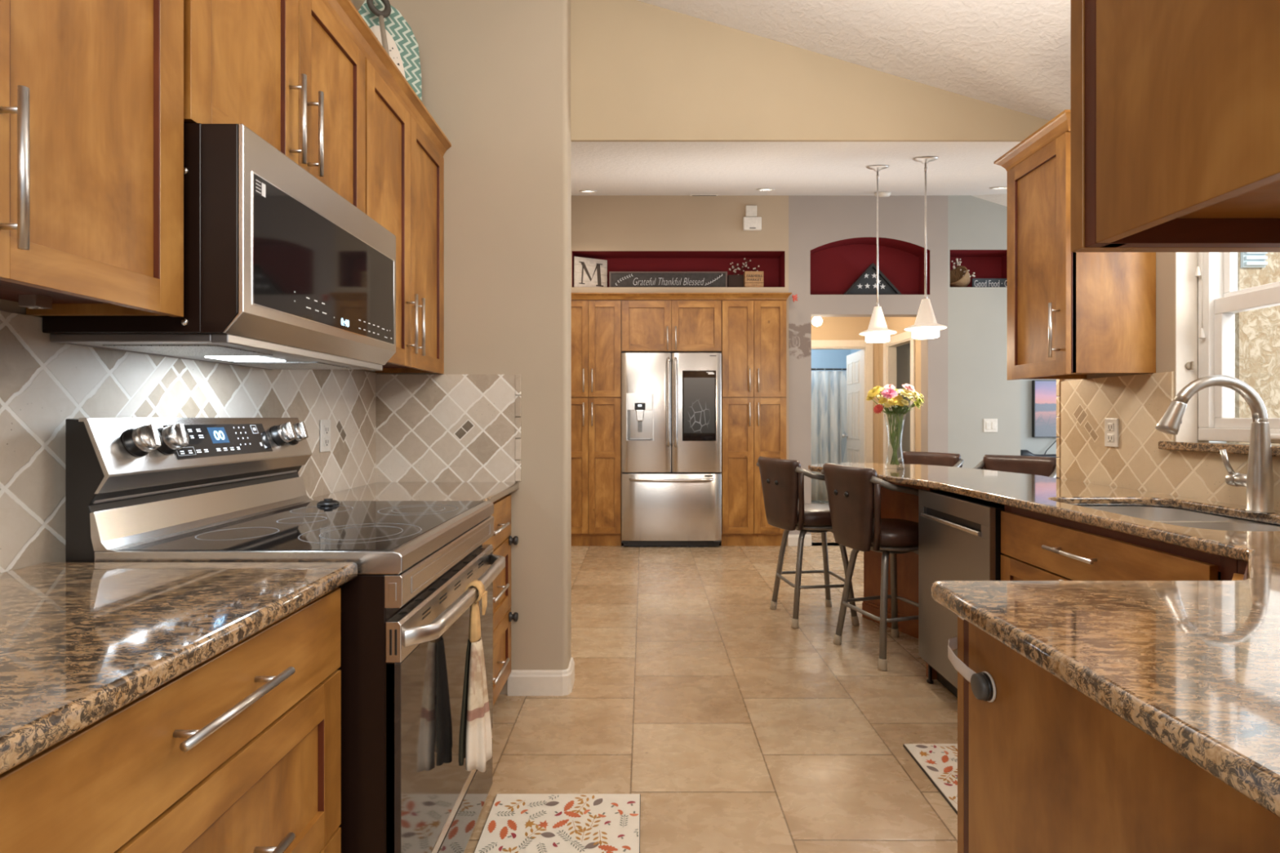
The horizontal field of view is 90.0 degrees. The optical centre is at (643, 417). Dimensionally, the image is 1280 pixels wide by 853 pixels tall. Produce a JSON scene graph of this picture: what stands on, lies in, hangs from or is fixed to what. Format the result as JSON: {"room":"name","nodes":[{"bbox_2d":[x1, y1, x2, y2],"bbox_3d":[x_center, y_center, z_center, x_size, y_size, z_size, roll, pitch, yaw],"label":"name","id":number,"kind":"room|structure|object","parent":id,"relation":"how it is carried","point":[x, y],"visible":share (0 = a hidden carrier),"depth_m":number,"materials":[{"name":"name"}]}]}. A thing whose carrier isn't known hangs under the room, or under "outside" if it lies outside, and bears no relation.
{"room":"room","nodes":[
{"label":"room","id":0,"kind":"room"},
{"bbox_2d":[0,0,374,373],"bbox_3d":[-1.220,-0.585,1.228,0.120,3.550,3.055,0,0,0],"label":"wall","id":1,"kind":"structure","parent":0,"point":[9,306],"depth_m":1.19,"materials":[{"name":"beige paint"}]},
{"bbox_2d":[0,0,183,316],"bbox_3d":[-0.984,-0.651,0.808,0.329,0.927,0.796,0,0,0],"label":"upper cabinet","id":2,"kind":"object","parent":1,"relation":"attached to","point":[91,91],"visible":1,"depth_m":1.02,"materials":[{"name":"brown wood"}]},
{"bbox_2d":[0,311,377,573],"bbox_3d":[-1.155,0.050,1.477,0.010,0.481,2.554,0,0,0],"label":"backsplash","id":3,"kind":"structure","parent":1,"relation":"attached to","point":[44,384],"depth_m":1.37,"materials":[{"name":"tile"}]},
{"bbox_2d":[183,0,365,213],"bbox_3d":[-0.984,-0.841,1.595,0.329,0.548,0.767,0,0,0],"label":"upper cabinet","id":4,"kind":"object","parent":1,"relation":"attached to","point":[288,72],"visible":0.51,"depth_m":1.54,"materials":[{"name":"brown wood"}]},
{"bbox_2d":[42,123,395,370],"bbox_3d":[-0.956,-0.353,1.595,0.384,0.418,0.760,0,0,0],"label":"microwave","id":5,"kind":"object","parent":4,"relation":"attached to","point":[282,271],"visible":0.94,"depth_m":1.33,"materials":[{"name":"silver metal"}]},
{"bbox_2d":[320,419,330,452],"bbox_3d":[-1.145,0.065,2.302,0.009,0.116,0.072,0,0,0],"label":"wall outlet","id":6,"kind":"object","parent":1,"relation":"attached to","point":[325,424],"visible":1,"depth_m":2.29,"materials":[{"name":"white plastic"}]},
{"bbox_2d":[365,58,444,373],"bbox_3d":[-0.984,-0.651,2.369,0.329,0.927,0.767,0,0,0],"label":"upper cabinet","id":7,"kind":"object","parent":1,"relation":"attached to","point":[405,171],"visible":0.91,"depth_m":2.33,"materials":[{"name":"brown wood"}]},
{"bbox_2d":[366,0,391,55],"bbox_3d":[-1.021,-1.423,2.511,0.127,0.484,0.053,0,0,-22],"label":"ladle","id":8,"kind":"object","parent":7,"relation":"on","point":[386,12],"visible":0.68,"depth_m":2.50,"materials":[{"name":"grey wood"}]},
{"bbox_2d":[358,0,422,102],"bbox_3d":[-1.032,-1.432,2.578,0.280,0.509,0.047,0,0,-44],"label":"decorative board","id":9,"kind":"object","parent":7,"relation":"on","point":[402,45],"visible":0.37,"depth_m":2.61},
{"bbox_2d":[321,0,451,156],"bbox_3d":[-0.858,-1.146,1.581,0.060,0.060,2.342,0,0,0],"label":"crown molding","id":10,"kind":"structure","parent":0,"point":[346,14],"depth_m":2.09,"materials":[{"name":"brown wood"}]},
{"bbox_2d":[374,0,571,693],"bbox_3d":[-0.805,-0.585,2.827,0.950,3.550,0.146,0,0,0],"label":"wall","id":11,"kind":"structure","parent":0,"point":[495,74],"depth_m":2.75,"materials":[{"name":"beige paint"}]},
{"bbox_2d":[375,374,515,482],"bbox_3d":[-0.852,0.052,2.749,0.597,0.476,0.010,0,0,0],"label":"backsplash","id":12,"kind":"structure","parent":11,"relation":"attached to","point":[429,428],"depth_m":2.74,"materials":[{"name":"tile"}]},
{"bbox_2d":[515,373,520,481],"bbox_3d":[-0.540,0.043,2.748,0.025,0.460,0.013,0,0,0],"label":"trim","id":13,"kind":"structure","parent":11,"relation":"attached to","point":[517,376],"depth_m":2.74,"materials":[{"name":"tile"}]},
{"bbox_2d":[507,657,574,695],"bbox_3d":[-0.449,1.137,2.819,0.270,0.105,0.162,0,0,0],"label":"baseboard","id":14,"kind":"structure","parent":11,"relation":"attached to","point":[520,682],"depth_m":2.74,"materials":[{"name":"white paint"}]},
{"bbox_2d":[621,300,721,354],"bbox_3d":[0.253,-0.846,6.146,0.923,0.472,0.608,0,0,0],"label":"upper cabinet","id":15,"kind":"object","parent":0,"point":[671,326],"visible":1,"depth_m":5.89,"materials":[{"name":"brown wood"}]},
{"bbox_2d":[571,292,791,300],"bbox_3d":[0.276,-1.113,5.897,2.152,0.060,0.102,0,0,0],"label":"crown molding","id":16,"kind":"structure","parent":15,"relation":"attached to","point":[575,295],"depth_m":5.87,"materials":[{"name":"brown wood"}]},
{"bbox_2d":[463,500,957,852],"bbox_3d":[2.800,1.215,3.800,8.400,0.050,12.800,0,0,0],"label":"floor","id":17,"kind":"structure","parent":0,"point":[736,728],"depth_m":2.59,"materials":[{"name":"tile"}]},
{"bbox_2d":[0,587,341,852],"bbox_3d":[-0.837,0.749,0.856,0.621,0.883,0.732,0,0,0],"label":"base cabinet","id":18,"kind":"object","parent":17,"relation":"on","point":[240,751],"visible":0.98,"depth_m":0.84,"materials":[{"name":"brown wood"}]},
{"bbox_2d":[0,562,357,774],"bbox_3d":[-0.847,0.290,0.848,0.603,0.031,0.756,0,0,0],"label":"countertop","id":19,"kind":"structure","parent":18,"relation":"on","point":[80,642],"depth_m":0.85,"materials":[{"name":"brown stone"}]},
{"bbox_2d":[65,417,505,852],"bbox_3d":[-0.764,0.595,1.609,0.707,1.190,0.756,0,0,0],"label":"range","id":20,"kind":"object","parent":17,"relation":"on","point":[138,490],"visible":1,"depth_m":1.36,"materials":[{"name":"silver metal"}]},
{"bbox_2d":[94,497,493,573],"bbox_3d":[-0.763,0.270,1.610,0.594,0.063,0.754,0,0,0],"label":"cooktop","id":21,"kind":"object","parent":20,"relation":"in","point":[381,537],"depth_m":1.41,"materials":[{"name":"glass"}]},
{"bbox_2d":[458,579,492,772],"bbox_3d":[-0.419,0.633,1.585,0.081,0.453,0.114,0,0,0],"label":"kitchen towel","id":22,"kind":"object","parent":20,"relation":"hanging from","point":[475,740],"visible":1,"depth_m":1.56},
{"bbox_2d":[482,494,511,705],"bbox_3d":[-0.837,0.749,2.371,0.621,0.883,0.758,0,0,0],"label":"base cabinet","id":23,"kind":"object","parent":17,"relation":"on","point":[499,540],"visible":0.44,"depth_m":2.56,"materials":[{"name":"brown wood"}]},
{"bbox_2d":[310,482,519,502],"bbox_3d":[-0.842,0.290,2.367,0.612,0.031,0.750,0,0,0],"label":"countertop","id":24,"kind":"structure","parent":23,"relation":"on","point":[492,492],"depth_m":2.35,"materials":[{"name":"brown stone"}]},
{"bbox_2d":[508,612,518,622],"bbox_3d":[-0.549,0.840,2.700,0.034,0.040,0.040,0,0,0],"label":"lock","id":25,"kind":"object","parent":23,"relation":"attached to","point":[514,616],"visible":1,"depth_m":2.69,"materials":[{"name":"grey plastic"}]},
{"bbox_2d":[508,535,518,545],"bbox_3d":[-0.549,0.518,2.700,0.034,0.040,0.040,0,0,0],"label":"lock","id":26,"kind":"object","parent":23,"relation":"attached to","point":[514,540],"visible":1,"depth_m":2.69,"materials":[{"name":"grey plastic"}]},
{"bbox_2d":[473,793,640,852],"bbox_3d":[-0.236,1.184,1.629,0.451,0.011,0.758,0,0,0],"label":"kitchen mat","id":27,"kind":"object","parent":17,"relation":"on","point":[516,823],"visible":1,"depth_m":1.85,"materials":[{"name":"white fabric"}]},
{"bbox_2d":[571,300,622,546],"bbox_3d":[-0.505,0.054,6.146,0.589,2.272,0.608,0,0,0],"label":"pantry cabinet","id":28,"kind":"object","parent":17,"relation":"on","point":[596,325],"visible":0.8,"depth_m":5.89,"materials":[{"name":"brown wood"}]},
{"bbox_2d":[621,352,721,546],"bbox_3d":[0.252,0.298,6.107,0.915,1.783,0.665,0,0,0],"label":"refrigerator","id":29,"kind":"object","parent":17,"relation":"on","point":[671,404],"visible":1,"depth_m":5.84,"materials":[{"name":"silver metal"}]},
{"bbox_2d":[684,377,715,433],"bbox_3d":[0.503,-0.113,5.829,0.283,0.505,0.001,0,0,0],"label":"screen","id":30,"kind":"object","parent":29,"relation":"attached to","point":[699,393],"depth_m":5.83,"materials":[{"name":"black"}]},
{"bbox_2d":[720,300,786,546],"bbox_3d":[1.014,0.054,6.146,0.596,2.272,0.608,0,0,0],"label":"pantry cabinet","id":31,"kind":"object","parent":17,"relation":"on","point":[753,352],"visible":0.95,"depth_m":5.89,"materials":[{"name":"brown wood"}]},
{"bbox_2d":[756,456,859,628],"bbox_3d":[0.981,0.715,3.819,0.536,0.954,0.478,0,0,-20],"label":"bar stool","id":32,"kind":"object","parent":17,"relation":"on","point":[782,480],"visible":0.84,"depth_m":3.67,"materials":[{"name":"brown leather"}]},
{"bbox_2d":[821,462,918,671],"bbox_3d":[1.201,0.715,3.237,0.507,0.954,0.478,0,0,-16],"label":"bar stool","id":33,"kind":"object","parent":17,"relation":"on","point":[854,493],"visible":0.84,"depth_m":3.09,"materials":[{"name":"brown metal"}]},
{"bbox_2d":[862,482,937,679],"bbox_3d":[1.590,0.749,3.371,0.580,0.882,0.918,0,0,0],"label":"island base","id":34,"kind":"object","parent":17,"relation":"on","point":[894,504],"visible":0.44,"depth_m":3.58,"materials":[{"name":"brown wood"}]},
{"bbox_2d":[889,451,964,467],"bbox_3d":[1.803,0.715,4.262,0.504,0.954,0.478,0,0,-36],"label":"bar stool","id":35,"kind":"object","parent":17,"relation":"on","point":[951,460],"visible":0.08,"depth_m":4.36,"materials":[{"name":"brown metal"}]},
{"bbox_2d":[902,743,957,814],"bbox_3d":[1.097,1.184,1.883,0.317,0.011,0.866,0,0,0],"label":"kitchen mat","id":36,"kind":"object","parent":17,"relation":"on","point":[938,762],"visible":0.12,"depth_m":2.18,"materials":[{"name":"multicoloured fabric"}]},
{"bbox_2d":[918,488,1004,697],"bbox_3d":[1.542,0.757,2.606,0.616,0.866,0.598,0,0,0],"label":"dishwasher","id":37,"kind":"object","parent":17,"relation":"on","point":[959,535],"visible":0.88,"depth_m":2.64,"materials":[{"name":"grey metal"}]},
{"bbox_2d":[973,454,1058,478],"bbox_3d":[2.199,0.715,3.852,0.504,0.954,0.478,0,0,-44],"label":"bar stool","id":38,"kind":"object","parent":17,"relation":"on","point":[1046,466],"visible":0.15,"depth_m":3.98,"materials":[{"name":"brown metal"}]},
{"bbox_2d":[957,616,1279,852],"bbox_3d":[0.758,0.748,0.754,0.484,0.884,0.688,0,0,0],"label":"base cabinet","id":39,"kind":"object","parent":17,"relation":"on","point":[1043,766],"visible":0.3,"depth_m":0.78,"materials":[{"name":"brown wood"}]},
{"bbox_2d":[947,635,995,702],"bbox_3d":[0.509,0.392,1.004,0.044,0.062,0.132,0,0,14],"label":"lock","id":40,"kind":"object","parent":39,"relation":"attached to","point":[983,686],"visible":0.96,"depth_m":0.96,"materials":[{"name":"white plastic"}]},
{"bbox_2d":[1000,505,1237,580],"bbox_3d":[1.556,0.749,1.851,0.638,0.882,0.903,0,0,0],"label":"base cabinet","id":41,"kind":"object","parent":17,"relation":"on","point":[1035,546],"visible":0.18,"depth_m":1.84,"materials":[{"name":"brown wood"}]},
{"bbox_2d":[1231,560,1248,580],"bbox_3d":[1.440,0.749,0.904,0.877,0.882,0.988,0,0,0],"label":"base cabinet","id":42,"kind":"object","parent":17,"relation":"on","point":[1242,566],"visible":0.06,"depth_m":1.38,"materials":[{"name":"brown wood"}]},
{"bbox_2d":[808,462,1279,817],"bbox_3d":[1.190,0.290,2.160,1.420,0.031,3.520,0,0,0],"label":"countertop","id":43,"kind":"structure","parent":42,"relation":"on","point":[1193,666],"depth_m":0.86,"materials":[{"name":"brown stone"}]},
{"bbox_2d":[1077,505,1279,580],"bbox_3d":[1.580,0.403,1.890,0.460,0.194,0.690,0,0,0],"label":"sink","id":44,"kind":"object","parent":43,"relation":"in","point":[1177,517],"visible":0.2,"depth_m":2.06,"materials":[{"name":"silver metal"}]},
{"bbox_2d":[1155,374,1275,513],"bbox_3d":[1.681,0.074,1.904,0.302,0.402,0.132,0,0,0],"label":"faucet","id":45,"kind":"object","parent":43,"relation":"on","point":[1259,481],"visible":1,"depth_m":1.87,"materials":[{"name":"silver metal"}]},
{"bbox_3d":[1.352,0.127,3.450,0.112,0.295,0.112,0,0,0],"label":"flower vase","id":46,"kind":"object","parent":43,"relation":"on","visible":0},
{"bbox_2d":[866,395,893,448],"bbox_3d":[1.282,0.063,3.468,0.153,0.380,0.055,0,0,7],"label":"flower","id":47,"kind":"object","parent":46,"relation":"in","point":[868,398],"visible":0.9,"depth_m":3.46,"materials":[{"name":"yellow plant"}]},
{"bbox_2d":[866,388,896,465],"bbox_3d":[1.279,0.047,3.450,0.146,0.412,0.063,0,0,0],"label":"flower","id":48,"kind":"object","parent":46,"relation":"in","point":[873,392],"visible":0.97,"depth_m":3.45,"materials":[{"name":"yellow plant"}]},
{"bbox_2d":[873,404,894,452],"bbox_3d":[1.305,0.090,3.427,0.147,0.327,0.049,0,0,-8],"label":"flower","id":49,"kind":"object","parent":46,"relation":"in","point":[877,408],"visible":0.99,"depth_m":3.43,"materials":[{"name":"red plant"}]},
{"bbox_2d":[878,397,895,463],"bbox_3d":[1.314,0.072,3.438,0.110,0.362,0.052,0,0,-8],"label":"flower","id":50,"kind":"object","parent":46,"relation":"in","point":[882,400],"visible":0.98,"depth_m":3.43,"materials":[{"name":"yellow plant"}]},
{"bbox_2d":[880,388,898,462],"bbox_3d":[1.319,0.048,3.432,0.086,0.411,0.100,0,0,31],"label":"flower","id":51,"kind":"object","parent":46,"relation":"in","point":[889,393],"visible":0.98,"depth_m":3.42,"materials":[{"name":"pink plant"}]},
{"bbox_2d":[884,402,895,464],"bbox_3d":[1.328,0.084,3.435,0.090,0.338,0.048,0,0,-20],"label":"flower","id":52,"kind":"object","parent":46,"relation":"in","point":[886,405],"visible":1,"depth_m":3.43,"materials":[{"name":"yellow plant"}]},
{"bbox_2d":[887,397,900,454],"bbox_3d":[1.341,0.072,3.426,0.079,0.362,0.064,0,0,0],"label":"flower","id":53,"kind":"object","parent":46,"relation":"in","point":[893,401],"visible":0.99,"depth_m":3.42,"materials":[{"name":"yellow plant"}]},
{"bbox_2d":[893,399,909,457],"bbox_3d":[1.382,0.077,3.443,0.054,0.353,0.090,0,0,-29],"label":"flower","id":54,"kind":"object","parent":46,"relation":"in","point":[904,402],"visible":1,"depth_m":3.43,"materials":[{"name":"yellow plant"}]},
{"bbox_2d":[893,388,913,436],"bbox_3d":[1.391,0.048,3.430,0.104,0.410,0.073,0,0,0],"label":"flower","id":55,"kind":"object","parent":46,"relation":"in","point":[905,393],"visible":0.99,"depth_m":3.43,"materials":[{"name":"yellow plant"}]},
{"bbox_2d":[893,383,915,457],"bbox_3d":[1.397,0.035,3.449,0.134,0.437,0.070,0,0,0],"label":"flower","id":56,"kind":"object","parent":46,"relation":"in","point":[908,387],"visible":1,"depth_m":3.45,"materials":[{"name":"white plant"}]},
{"bbox_2d":[893,390,919,464],"bbox_3d":[1.412,0.052,3.450,0.153,0.403,0.063,0,0,0],"label":"flower","id":57,"kind":"object","parent":46,"relation":"in","point":[915,393],"visible":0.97,"depth_m":3.45,"materials":[{"name":"yellow plant"}]},
{"bbox_2d":[894,400,920,464],"bbox_3d":[1.416,0.080,3.437,0.133,0.346,0.062,0,0,10],"label":"flower","id":58,"kind":"object","parent":46,"relation":"in","point":[917,404],"visible":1,"depth_m":3.43,"materials":[{"name":"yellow plant"}]},
{"bbox_2d":[893,395,923,465],"bbox_3d":[1.421,0.067,3.450,0.171,0.372,0.063,0,0,0],"label":"flower","id":59,"kind":"object","parent":46,"relation":"in","point":[919,400],"visible":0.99,"depth_m":3.45,"materials":[{"name":"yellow plant"}]},
{"bbox_3d":[4.675,0.812,6.740,1.550,0.755,0.480,0,0,0],"label":"tv console","id":60,"kind":"object","parent":17,"relation":"on","visible":0},
{"bbox_2d":[1020,449,1058,457],"bbox_3d":[4.228,0.385,6.680,0.645,0.100,0.120,0,0,0],"label":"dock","id":61,"kind":"object","parent":60,"relation":"on","point":[1023,452],"visible":0.28,"depth_m":6.63,"materials":[{"name":"black plastic"}]},
{"bbox_2d":[571,142,1020,206],"bbox_3d":[2.850,-1.455,4.994,8.300,1.230,4.212,0,0,0],"label":"ceiling","id":62,"kind":"structure","parent":0,"point":[606,168],"depth_m":3.96,"materials":[{"name":"paint"}]},
{"bbox_2d":[858,164,896,342],"bbox_3d":[1.387,-0.980,3.800,0.211,1.058,0.211,0,0,0],"label":"pendant lamp","id":63,"kind":"object","parent":62,"relation":"hanging from","point":[877,331],"visible":1,"depth_m":3.77,"materials":[{"name":"white glass"}]},
{"bbox_2d":[874,191,891,197],"bbox_3d":[2.090,-1.956,5.603,0.136,0.065,0.136,0,0,0],"label":"smoke detector","id":64,"kind":"object","parent":62,"relation":"attached to","point":[881,194],"visible":0.94,"depth_m":5.55,"materials":[{"name":"white plastic"}]},
{"bbox_2d":[904,156,946,339],"bbox_3d":[1.518,-0.924,3.450,0.211,0.985,0.211,0,0,0],"label":"pendant lamp","id":65,"kind":"object","parent":62,"relation":"hanging from","point":[926,326],"visible":1,"depth_m":3.42,"materials":[{"name":"white glass"}]},
{"bbox_2d":[571,195,1020,546],"bbox_3d":[1.320,-0.555,6.080,4.360,3.510,0.260,0,0,0],"label":"wall","id":66,"kind":"structure","parent":0,"point":[814,221],"depth_m":5.95,"materials":[{"name":"beige paint"}]},
{"bbox_2d":[573,256,607,287],"bbox_3d":[-0.506,-1.362,6.067,0.334,0.294,0.018,0,0,-26],"label":"letter sign","id":67,"kind":"object","parent":66,"relation":"on","point":[588,272],"visible":0.93,"depth_m":6.06,"materials":[{"name":"beige wood"}]},
{"bbox_2d":[608,271,727,287],"bbox_3d":[0.230,-1.300,6.085,1.120,0.172,0.020,0,0,0],"label":"word sign","id":68,"kind":"object","parent":66,"relation":"on","point":[616,279],"visible":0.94,"depth_m":6.08,"materials":[{"name":"wood"}]},
{"bbox_2d":[727,275,743,287],"bbox_3d":[0.890,-1.290,6.160,0.170,0.150,0.090,0,0,0],"label":"planter box","id":69,"kind":"object","parent":66,"relation":"in","point":[733,281],"visible":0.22,"depth_m":6.12,"materials":[{"name":"brown wood"}]},
{"bbox_2d":[742,205,761,231],"bbox_3d":[1.002,-1.850,5.926,0.167,0.230,0.046,0,0,0],"label":"door chime","id":70,"kind":"object","parent":66,"relation":"attached to","point":[751,222],"visible":1,"depth_m":5.91,"materials":[{"name":"white plastic"}]},
{"bbox_2d":[743,271,763,287],"bbox_3d":[1.038,-1.296,6.064,0.175,0.162,0.091,0,0,0],"label":"crate","id":71,"kind":"object","parent":66,"relation":"in","point":[751,278],"visible":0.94,"depth_m":6.02,"materials":[{"name":"brown wood"}]},
{"bbox_2d":[787,534,811,546],"bbox_3d":[1.444,1.137,5.942,0.219,0.105,0.016,0,0,0],"label":"baseboard","id":72,"kind":"structure","parent":66,"relation":"attached to","point":[793,540],"depth_m":5.93,"materials":[{"name":"white paint"}]},
{"bbox_2d":[843,262,902,294],"bbox_3d":[2.155,-1.302,6.065,0.570,0.312,0.090,0,0,0],"label":"case","id":73,"kind":"object","parent":66,"relation":"in","point":[866,283],"visible":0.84,"depth_m":6.04,"materials":[{"name":"fabric"}]},
{"bbox_2d":[950,266,970,287],"bbox_3d":[2.980,-1.327,6.074,0.209,0.224,0.213,0,0,-36],"label":"wicker basket","id":74,"kind":"object","parent":66,"relation":"in","point":[957,281],"visible":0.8,"depth_m":6.04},
{"bbox_2d":[972,278,1007,287],"bbox_3d":[3.290,-1.267,6.072,0.350,0.105,0.016,0,0,0],"label":"word sign","id":75,"kind":"object","parent":66,"relation":"in","point":[976,282],"visible":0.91,"depth_m":6.06,"materials":[{"name":"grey wood"}]},
{"bbox_2d":[983,418,997,432],"bbox_3d":[3.220,0.072,5.944,0.130,0.125,0.011,0,0,0],"label":"light switch","id":76,"kind":"object","parent":66,"relation":"attached to","point":[990,425],"visible":1,"depth_m":5.94,"materials":[{"name":"white plastic"}]},
{"bbox_2d":[570,0,1049,142],"bbox_3d":[0.840,-1.620,2.891,2.360,0.739,0.018,0,0,0],"label":"wall header","id":77,"kind":"structure","parent":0,"point":[641,72],"depth_m":2.88,"materials":[{"name":"beige paint"}]},
{"bbox_2d":[811,349,861,371],"bbox_3d":[2.100,-0.110,8.870,2.400,2.600,2.260,0,0,0],"label":"wall","id":78,"kind":"structure","parent":0,"point":[820,358],"depth_m":9.90,"materials":[{"name":"paint"}]},
{"bbox_2d":[811,368,846,370],"bbox_3d":[2.100,-0.673,8.900,2.198,0.025,0.025,0,0,0],"label":"curtain rod","id":79,"kind":"object","parent":78,"relation":"attached to","point":[812,369],"visible":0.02,"depth_m":8.89,"materials":[{"name":"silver metal"}]},
{"bbox_2d":[811,368,846,500],"bbox_3d":[2.071,0.230,8.899,2.101,1.839,0.081,0,0,0],"label":"shower curtain","id":80,"kind":"object","parent":79,"relation":"hanging from","point":[828,388],"visible":0.2,"depth_m":8.90,"materials":[{"name":"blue fabric"}]},
{"bbox_2d":[811,316,878,462],"bbox_3d":[2.120,-0.035,7.690,1.560,2.470,0.100,0,0,0],"label":"wall","id":81,"kind":"structure","parent":0,"point":[832,328],"depth_m":7.64,"materials":[{"name":"paint"}]},
{"bbox_2d":[811,340,873,462],"bbox_3d":[2.252,0.133,7.681,0.955,2.115,0.118,0,0,0],"label":"trim","id":82,"kind":"structure","parent":81,"relation":"attached to","point":[867,353],"depth_m":7.62,"materials":[{"name":"white paint"}]},
{"bbox_2d":[841,350,861,462],"bbox_3d":[2.652,0.180,8.102,0.095,2.000,0.752,0,0,0],"label":"door","id":83,"kind":"structure","parent":81,"relation":"in","point":[853,435],"depth_m":8.07,"materials":[{"name":"white paint"}]},
{"bbox_2d":[636,0,1071,120],"bbox_3d":[0.400,-1.793,1.292,3.400,1.072,3.184,0,0,0],"label":"ceiling","id":84,"kind":"structure","parent":0,"point":[1014,55],"depth_m":2.64,"materials":[{"name":"paint"}]},
{"bbox_2d":[878,316,920,463],"bbox_3d":[2.850,-0.035,6.928,0.100,2.470,1.425,0,0,0],"label":"wall","id":85,"kind":"structure","parent":0,"point":[898,324],"depth_m":6.95,"materials":[{"name":"paint"}]},
{"bbox_2d":[883,331,915,463],"bbox_3d":[2.841,0.138,7.025,0.118,2.105,0.840,0,0,0],"label":"trim","id":86,"kind":"structure","parent":85,"relation":"attached to","point":[890,347],"depth_m":7.35,"materials":[{"name":"white paint"}]},
{"bbox_2d":[896,342,910,458],"bbox_3d":[3.150,-0.040,6.860,0.500,2.460,1.280,0,0,0],"label":"wall","id":87,"kind":"structure","parent":0,"point":[903,352],"depth_m":7.45,"materials":[{"name":"grey paint"}]},
{"bbox_2d":[1020,379,1056,454],"bbox_3d":[5.150,-0.510,7.050,3.700,3.400,0.100,0,0,0],"label":"wall","id":88,"kind":"structure","parent":0,"point":[1038,446],"depth_m":7.00,"materials":[{"name":"grey paint"}]},
{"bbox_2d":[1031,380,1058,454],"bbox_3d":[4.768,0.012,6.967,1.065,0.838,0.064,0,0,0],"label":"television","id":89,"kind":"object","parent":88,"relation":"attached to","point":[1044,397],"visible":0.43,"depth_m":6.94,"materials":[{"name":"glass"}]},
{"bbox_2d":[1058,252,1208,478],"bbox_3d":[1.960,-0.110,1.315,0.120,2.600,3.230,0,0,0],"label":"wall","id":90,"kind":"structure","parent":0,"point":[1165,261],"depth_m":2.33,"materials":[{"name":"beige paint"}]},
{"bbox_2d":[1056,379,1062,477],"bbox_3d":[1.893,0.043,2.917,0.014,0.460,0.025,0,0,0],"label":"trim","id":91,"kind":"structure","parent":90,"relation":"attached to","point":[1058,381],"depth_m":2.91,"materials":[{"name":"tile"}]},
{"bbox_2d":[1007,132,1155,380],"bbox_3d":[1.711,-0.611,2.566,0.373,0.898,0.388,0,0,0],"label":"upper cabinet","id":92,"kind":"object","parent":90,"relation":"attached to","point":[1071,315],"visible":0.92,"depth_m":2.41,"materials":[{"name":"brown wood"}]},
{"bbox_2d":[994,110,1071,171],"bbox_3d":[1.716,-1.091,2.567,0.365,0.060,0.474,0,0,0],"label":"crown molding","id":93,"kind":"structure","parent":92,"relation":"attached to","point":[1060,124],"depth_m":2.53,"materials":[{"name":"brown wood"}]},
{"bbox_2d":[1104,417,1118,447],"bbox_3d":[1.885,0.060,2.582,0.009,0.116,0.072,0,0,0],"label":"wall outlet","id":94,"kind":"object","parent":90,"relation":"attached to","point":[1111,424],"visible":1,"depth_m":2.58,"materials":[{"name":"white plastic"}]},
{"bbox_2d":[1060,371,1279,511],"bbox_3d":[1.895,0.062,1.663,0.010,0.455,2.485,0,0,0],"label":"backsplash","id":95,"kind":"structure","parent":90,"relation":"attached to","point":[1139,402],"depth_m":2.47,"materials":[{"name":"tile"}]},
{"bbox_2d":[1175,252,1197,441],"bbox_3d":[1.937,-0.393,1.684,0.076,0.955,1.208,0,0,0],"label":"trim","id":96,"kind":"structure","parent":90,"relation":"attached to","point":[1186,263],"depth_m":2.28,"materials":[{"name":"white paint"}]},
{"bbox_2d":[1185,361,1194,369],"bbox_3d":[1.945,-0.185,2.274,0.028,0.030,0.019,0,0,0],"label":"cleat","id":97,"kind":"object","parent":90,"relation":"attached to","point":[1190,365],"visible":1,"depth_m":2.27,"materials":[{"name":"grey plastic"}]},
{"bbox_2d":[1158,440,1279,456],"bbox_3d":[1.920,0.100,1.683,0.104,0.030,1.285,0,0,0],"label":"window sill","id":98,"kind":"structure","parent":90,"relation":"attached to","point":[1202,446],"depth_m":2.12,"materials":[{"name":"brown stone"}]},
{"bbox_2d":[1198,252,1279,444],"bbox_3d":[2.005,-0.392,1.684,0.100,0.946,1.198,0,0,0],"label":"window","id":99,"kind":"structure","parent":90,"relation":"in","point":[1221,298],"depth_m":2.21,"materials":[{"name":"white plastic"}]},
{"bbox_2d":[1199,252,1205,338],"bbox_3d":[1.962,-0.570,2.250,0.018,0.580,0.018,0,0,0],"label":"blind cord","id":100,"kind":"object","parent":99,"relation":"hanging from","point":[1202,335],"visible":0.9,"depth_m":2.25,"materials":[{"name":"white plastic"}]},
{"bbox_2d":[1226,252,1279,444],"bbox_3d":[2.717,-0.285,2.855,0.265,3.050,0.150,0,0,0],"label":"wall","id":101,"kind":"structure","parent":0,"point":[1257,331],"depth_m":2.78,"materials":[{"name":"beige paint"}]},
{"bbox_2d":[1240,252,1267,267],"bbox_3d":[2.638,-0.740,2.765,0.095,0.180,0.027,0,0,0],"label":"air vent","id":102,"kind":"object","parent":101,"relation":"in","point":[1248,260],"visible":0.34,"depth_m":2.75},
{"bbox_3d":[2.145,-1.295,6.975,1.610,0.050,1.530,0,0,0],"label":"ceiling","id":103,"kind":"structure","parent":0,"visible":0},
{"bbox_2d":[812,316,822,326],"bbox_3d":[1.840,-1.120,6.800,0.110,0.300,0.110,0,0,0],"label":"lamp","id":104,"kind":"object","parent":103,"relation":"attached to","point":[816,321],"visible":0.52,"depth_m":6.76,"materials":[{"name":"white glass"}]},
{"bbox_3d":[1.225,-0.285,0.338,1.350,2.950,0.115,0,0,0],"label":"wall partition","id":105,"kind":"structure","parent":0,"visible":0},
{"bbox_2d":[1071,0,1279,252],"bbox_3d":[0.930,-0.651,0.583,0.891,0.927,0.371,0,0,0],"label":"upper cabinet","id":106,"kind":"object","parent":105,"relation":"attached to","point":[1175,104],"visible":1,"depth_m":0.61,"materials":[{"name":"brown wood"}]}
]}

